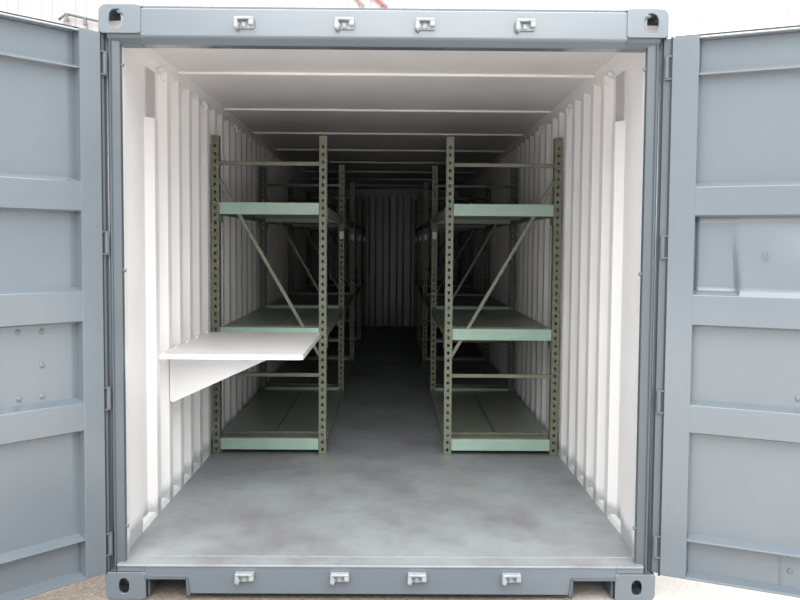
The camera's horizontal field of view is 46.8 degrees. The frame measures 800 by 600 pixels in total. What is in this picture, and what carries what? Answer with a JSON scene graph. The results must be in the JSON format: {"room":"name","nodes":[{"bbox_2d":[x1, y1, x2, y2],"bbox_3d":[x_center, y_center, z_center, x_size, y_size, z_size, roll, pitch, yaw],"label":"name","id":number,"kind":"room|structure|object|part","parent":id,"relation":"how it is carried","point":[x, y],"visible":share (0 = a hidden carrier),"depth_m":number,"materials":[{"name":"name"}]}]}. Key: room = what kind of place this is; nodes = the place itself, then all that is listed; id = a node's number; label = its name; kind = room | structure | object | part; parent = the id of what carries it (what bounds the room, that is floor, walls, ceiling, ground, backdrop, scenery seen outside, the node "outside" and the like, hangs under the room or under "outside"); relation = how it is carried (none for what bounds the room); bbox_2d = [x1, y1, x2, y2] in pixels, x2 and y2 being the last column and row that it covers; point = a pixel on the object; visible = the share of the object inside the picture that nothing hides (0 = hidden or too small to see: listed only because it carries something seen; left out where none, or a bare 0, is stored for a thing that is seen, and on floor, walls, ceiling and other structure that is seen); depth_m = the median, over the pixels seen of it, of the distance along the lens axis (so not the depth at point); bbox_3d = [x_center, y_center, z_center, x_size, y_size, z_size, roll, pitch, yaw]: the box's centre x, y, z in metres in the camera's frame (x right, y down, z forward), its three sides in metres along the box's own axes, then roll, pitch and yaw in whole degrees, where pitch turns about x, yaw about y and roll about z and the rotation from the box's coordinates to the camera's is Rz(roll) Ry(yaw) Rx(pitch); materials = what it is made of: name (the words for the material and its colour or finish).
{"room":"shipping container","nodes":[
{"label":"shipping container","id":0,"kind":"room"},
{"bbox_2d":[121,14,318,581],"bbox_3d":[-1.299,-0.347,10.084,0.073,2.510,12.024,0,3,0],"label":"wall","id":1,"kind":"structure","parent":0,"point":[167,133],"depth_m":5.27,"materials":[{"name":"white metal"}]},
{"bbox_2d":[0,11,112,599],"bbox_3d":[-1.663,0.050,3.591,0.073,2.371,1.197,3,4,38],"label":"door","id":2,"kind":"structure","parent":1,"relation":"in","point":[55,392],"depth_m":3.86,"materials":[{"name":"blue paint"}]},
{"bbox_3d":[-1.661,-1.040,3.514,0.060,0.175,0.952,3,4,38],"label":"rail","id":3,"kind":"part","parent":2,"relation":"part of","materials":[{"name":"grey metal"}]},
{"bbox_3d":[-1.669,0.043,3.580,0.057,2.005,0.952,3,4,38],"label":"corrugated panel","id":4,"kind":"part","parent":2,"relation":"part of","materials":[{"name":"blue paint"}]},
{"bbox_3d":[-1.677,1.131,3.645,0.060,0.195,0.952,3,4,38],"label":"rail","id":5,"kind":"part","parent":2,"relation":"part of","materials":[{"name":"grey metal"}]},
{"bbox_3d":[-1.282,-1.063,4.740,0.004,0.260,0.175,0,3,0],"label":"vent plate","id":6,"kind":"part","parent":1,"relation":"part of","materials":[{"name":"white metal"}]},
{"bbox_2d":[143,445,212,531],"bbox_3d":[-1.321,0.799,10.132,0.030,0.056,11.865,0,3,0],"label":"baseboard","id":7,"kind":"structure","parent":1,"relation":"attached to","point":[150,516],"depth_m":5.04,"materials":[{"name":"white paint"}]},
{"bbox_2d":[111,25,318,187],"bbox_3d":[-1.296,-1.500,9.981,0.072,0.116,11.890,0,3,0],"label":"rail","id":8,"kind":"object","parent":1,"relation":"attached to","point":[146,57],"visible":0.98,"depth_m":5.68,"materials":[{"name":"white metal"}]},
{"bbox_2d":[159,332,320,401],"bbox_3d":[-0.886,0.389,5.429,0.750,0.300,1.200,0,3,0],"label":"wall shelf","id":9,"kind":"object","parent":1,"relation":"attached to","point":[206,359],"visible":1,"depth_m":5.05,"materials":[{"name":"white paint"}]},
{"bbox_3d":[-0.886,0.262,5.422,0.750,0.028,1.200,0,3,0],"label":"shelf","id":10,"kind":"part","parent":9,"relation":"part of","materials":[{"name":"white paint"}]},
{"bbox_2d":[130,326,631,556],"bbox_3d":[-0.131,0.828,10.180,2.400,0.030,11.990,0,3,0],"label":"floor","id":11,"kind":"structure","parent":0,"point":[384,484],"depth_m":5.21,"materials":[{"name":"grey paint"}]},
{"bbox_2d":[211,135,365,454],"bbox_3d":[-0.911,-0.282,10.723,0.774,2.167,9.102,0,3,0],"label":"rack","id":12,"kind":"object","parent":11,"relation":"on","point":[319,381],"visible":0.94,"depth_m":7.25,"materials":[{"name":"green metal"}]},
{"bbox_3d":[-1.234,-0.029,6.224,0.050,2.138,0.072,0,3,0],"label":"post","id":13,"kind":"part","parent":12,"relation":"part of","materials":[{"name":"metal"}]},
{"bbox_3d":[-1.251,-0.164,8.470,0.050,2.138,0.072,0,3,0],"label":"post","id":14,"kind":"part","parent":12,"relation":"part of","materials":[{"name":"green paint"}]},
{"bbox_3d":[-1.269,-0.299,10.716,0.050,2.138,0.072,0,3,0],"label":"post","id":15,"kind":"part","parent":12,"relation":"part of","materials":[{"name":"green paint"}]},
{"bbox_3d":[-1.286,-0.434,12.962,0.050,2.138,0.072,0,3,0],"label":"post","id":16,"kind":"part","parent":12,"relation":"part of","materials":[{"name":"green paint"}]},
{"bbox_3d":[-0.518,-0.024,6.230,0.050,2.138,0.072,0,3,0],"label":"post","id":17,"kind":"part","parent":12,"relation":"part of","materials":[{"name":"metal"}]},
{"bbox_3d":[-0.535,-0.159,8.476,0.050,2.138,0.072,0,3,0],"label":"post","id":18,"kind":"part","parent":12,"relation":"part of","materials":[{"name":"metal"}]},
{"bbox_3d":[-0.553,-0.294,10.722,0.050,2.138,0.072,0,3,0],"label":"post","id":19,"kind":"part","parent":12,"relation":"part of","materials":[{"name":"metal"}]},
{"bbox_3d":[-0.570,-0.429,12.968,0.050,2.138,0.072,0,3,0],"label":"post","id":20,"kind":"part","parent":12,"relation":"part of","materials":[{"name":"metal"}]},
{"bbox_3d":[-0.587,-0.564,15.213,0.050,2.138,0.072,0,3,0],"label":"post","id":21,"kind":"part","parent":12,"relation":"part of","materials":[{"name":"green metal"}]},
{"bbox_2d":[413,137,562,455],"bbox_3d":[0.653,-0.271,10.735,0.778,2.167,9.102,0,3,0],"label":"rack","id":22,"kind":"object","parent":11,"relation":"on","point":[464,315],"visible":1,"depth_m":7.16,"materials":[{"name":"green metal"}]},
{"bbox_3d":[0.259,-0.558,15.220,0.050,2.138,0.072,0,3,0],"label":"post","id":23,"kind":"part","parent":22,"relation":"part of","materials":[{"name":"metal"}]},
{"bbox_3d":[0.276,-0.423,12.974,0.050,2.138,0.072,0,3,0],"label":"post","id":24,"kind":"part","parent":22,"relation":"part of","materials":[{"name":"metal"}]},
{"bbox_3d":[0.293,-0.288,10.729,0.050,2.138,0.072,0,3,0],"label":"post","id":25,"kind":"part","parent":22,"relation":"part of","materials":[{"name":"metal"}]},
{"bbox_3d":[0.311,-0.153,8.483,0.050,2.138,0.072,0,3,0],"label":"post","id":26,"kind":"part","parent":22,"relation":"part of","materials":[{"name":"metal"}]},
{"bbox_3d":[0.328,-0.018,6.237,0.050,2.138,0.072,0,3,0],"label":"post","id":27,"kind":"part","parent":22,"relation":"part of","materials":[{"name":"metal"}]},
{"bbox_3d":[0.979,-0.553,15.226,0.050,2.138,0.072,0,3,0],"label":"post","id":28,"kind":"part","parent":22,"relation":"part of","materials":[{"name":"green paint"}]},
{"bbox_3d":[0.996,-0.418,12.980,0.050,2.138,0.072,0,3,0],"label":"post","id":29,"kind":"part","parent":22,"relation":"part of","materials":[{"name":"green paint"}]},
{"bbox_3d":[1.013,-0.283,10.734,0.050,2.138,0.072,0,3,0],"label":"post","id":30,"kind":"part","parent":22,"relation":"part of","materials":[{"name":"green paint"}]},
{"bbox_3d":[1.030,-0.148,8.489,0.050,2.138,0.072,0,3,0],"label":"post","id":31,"kind":"part","parent":22,"relation":"part of","materials":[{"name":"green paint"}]},
{"bbox_3d":[1.048,-0.013,6.243,0.050,2.138,0.072,0,3,0],"label":"post","id":32,"kind":"part","parent":22,"relation":"part of","materials":[{"name":"metal"}]},
{"bbox_2d":[109,21,657,189],"bbox_3d":[-0.114,-1.558,10.062,2.430,0.033,12.040,0,3,0],"label":"ceiling","id":33,"kind":"structure","parent":0,"point":[386,116],"depth_m":6.02,"materials":[{"name":"paint"}]},
{"bbox_2d":[323,196,458,325],"bbox_3d":[-0.164,-0.623,16.057,2.410,2.360,0.044,0,3,0],"label":"wall","id":34,"kind":"structure","parent":0,"point":[390,220],"depth_m":16.05,"materials":[{"name":"metal"}]},
{"bbox_2d":[323,189,458,196],"bbox_3d":[-0.159,-1.860,15.974,2.400,0.140,0.100,0,3,0],"label":"beam","id":35,"kind":"structure","parent":34,"relation":"attached to","point":[330,192],"depth_m":15.92,"materials":[{"name":"metal"}]},
{"bbox_2d":[459,19,646,583],"bbox_3d":[1.055,-0.331,10.102,0.073,2.510,12.024,0,3,0],"label":"wall","id":36,"kind":"structure","parent":0,"point":[602,134],"depth_m":5.36,"materials":[{"name":"white metal"}]},
{"bbox_2d":[458,30,656,191],"bbox_3d":[1.068,-1.484,10.000,0.072,0.116,11.890,0,3,0],"label":"rail","id":37,"kind":"object","parent":36,"relation":"attached to","point":[622,60],"visible":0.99,"depth_m":5.71,"materials":[{"name":"white metal"}]},
{"bbox_2d":[557,447,620,532],"bbox_3d":[1.060,0.815,10.151,0.030,0.056,11.865,0,3,0],"label":"baseboard","id":38,"kind":"structure","parent":36,"relation":"attached to","point":[613,518],"depth_m":5.05,"materials":[{"name":"white paint"}]},
{"bbox_3d":[1.134,-1.046,4.760,0.004,0.260,0.175,0,3,0],"label":"vent plate","id":39,"kind":"part","parent":36,"relation":"part of","materials":[{"name":"white metal"}]},
{"bbox_2d":[652,25,799,597],"bbox_3d":[1.678,0.061,3.811,1.200,2.371,0.074,2,4,26],"label":"door","id":40,"kind":"structure","parent":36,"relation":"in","point":[726,495],"depth_m":3.95,"materials":[{"name":"blue paint"}]},
{"bbox_3d":[1.687,1.143,3.866,0.942,0.195,0.060,2,4,26],"label":"rail","id":41,"kind":"part","parent":40,"relation":"part of","materials":[{"name":"grey metal"}]},
{"bbox_3d":[1.695,0.055,3.801,0.942,2.005,0.057,2,4,26],"label":"corrugated panel","id":42,"kind":"part","parent":40,"relation":"part of","materials":[{"name":"blue paint"}]},
{"bbox_3d":[1.702,-1.028,3.735,0.942,0.175,0.060,2,4,26],"label":"rail","id":43,"kind":"part","parent":40,"relation":"part of","materials":[{"name":"grey metal"}]},
{"label":"outside","id":44,"kind":"structure","parent":0,"visible":0},
{"bbox_2d":[22,572,799,599],"bbox_3d":[-0.162,0.786,14.090,80.000,0.103,60.000,0,3,0],"label":"ground","id":45,"kind":"structure","parent":44,"point":[666,588],"depth_m":4.18,"materials":[{"name":"concrete"}]},
{"bbox_2d":[99,4,668,599],"bbox_3d":[-0.122,-0.325,10.094,2.438,2.592,12.224,0,3,0],"label":"frame","id":46,"kind":"object","parent":45,"relation":"on","point":[200,27],"visible":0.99,"depth_m":4.06,"materials":[{"name":"blue paint"}]},
{"bbox_3d":[-1.254,0.028,4.101,0.079,2.360,0.132,0,3,0],"label":"corner post","id":47,"kind":"part","parent":46,"relation":"part of","materials":[{"name":"metal"}]},
{"bbox_3d":[-0.085,1.244,4.152,2.336,0.122,0.094,0,3,0],"label":"sill","id":48,"kind":"part","parent":46,"relation":"part of","materials":[{"name":"blue paint"}]},
{"bbox_3d":[-0.085,1.178,4.153,2.336,0.010,0.115,0,3,0],"label":"threshold plate","id":49,"kind":"part","parent":46,"relation":"part of","materials":[{"name":"grey paint"}]},
{"bbox_3d":[1.101,0.044,4.120,0.079,2.360,0.132,0,3,0],"label":"corner post","id":50,"kind":"part","parent":46,"relation":"part of","materials":[{"name":"metal"}]},
{"bbox_2d":[0,0,799,38],"bbox_3d":[-0.223,-4.178,25.813,48.200,8.400,10.200,0,3,0],"label":"warehouse","id":51,"kind":"structure","parent":45,"relation":"on","point":[686,17],"depth_m":20.69,"materials":[{"name":"white metal"}]},
{"bbox_2d":[58,13,98,25],"bbox_3d":[-6.858,-6.163,20.533,1.453,0.406,0.150,0,3,0],"label":"pipe rail","id":52,"kind":"object","parent":51,"relation":"attached to","point":[65,15],"visible":0.71,"depth_m":20.47,"materials":[{"name":"grey metal"}]},
{"bbox_2d":[377,0,387,7],"bbox_3d":[-0.625,-6.798,20.573,0.715,0.579,0.100,0,3,0],"label":"strut","id":53,"kind":"object","parent":51,"relation":"attached to","point":[379,1],"visible":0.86,"depth_m":20.54,"materials":[{"name":"red paint"}]}
]}

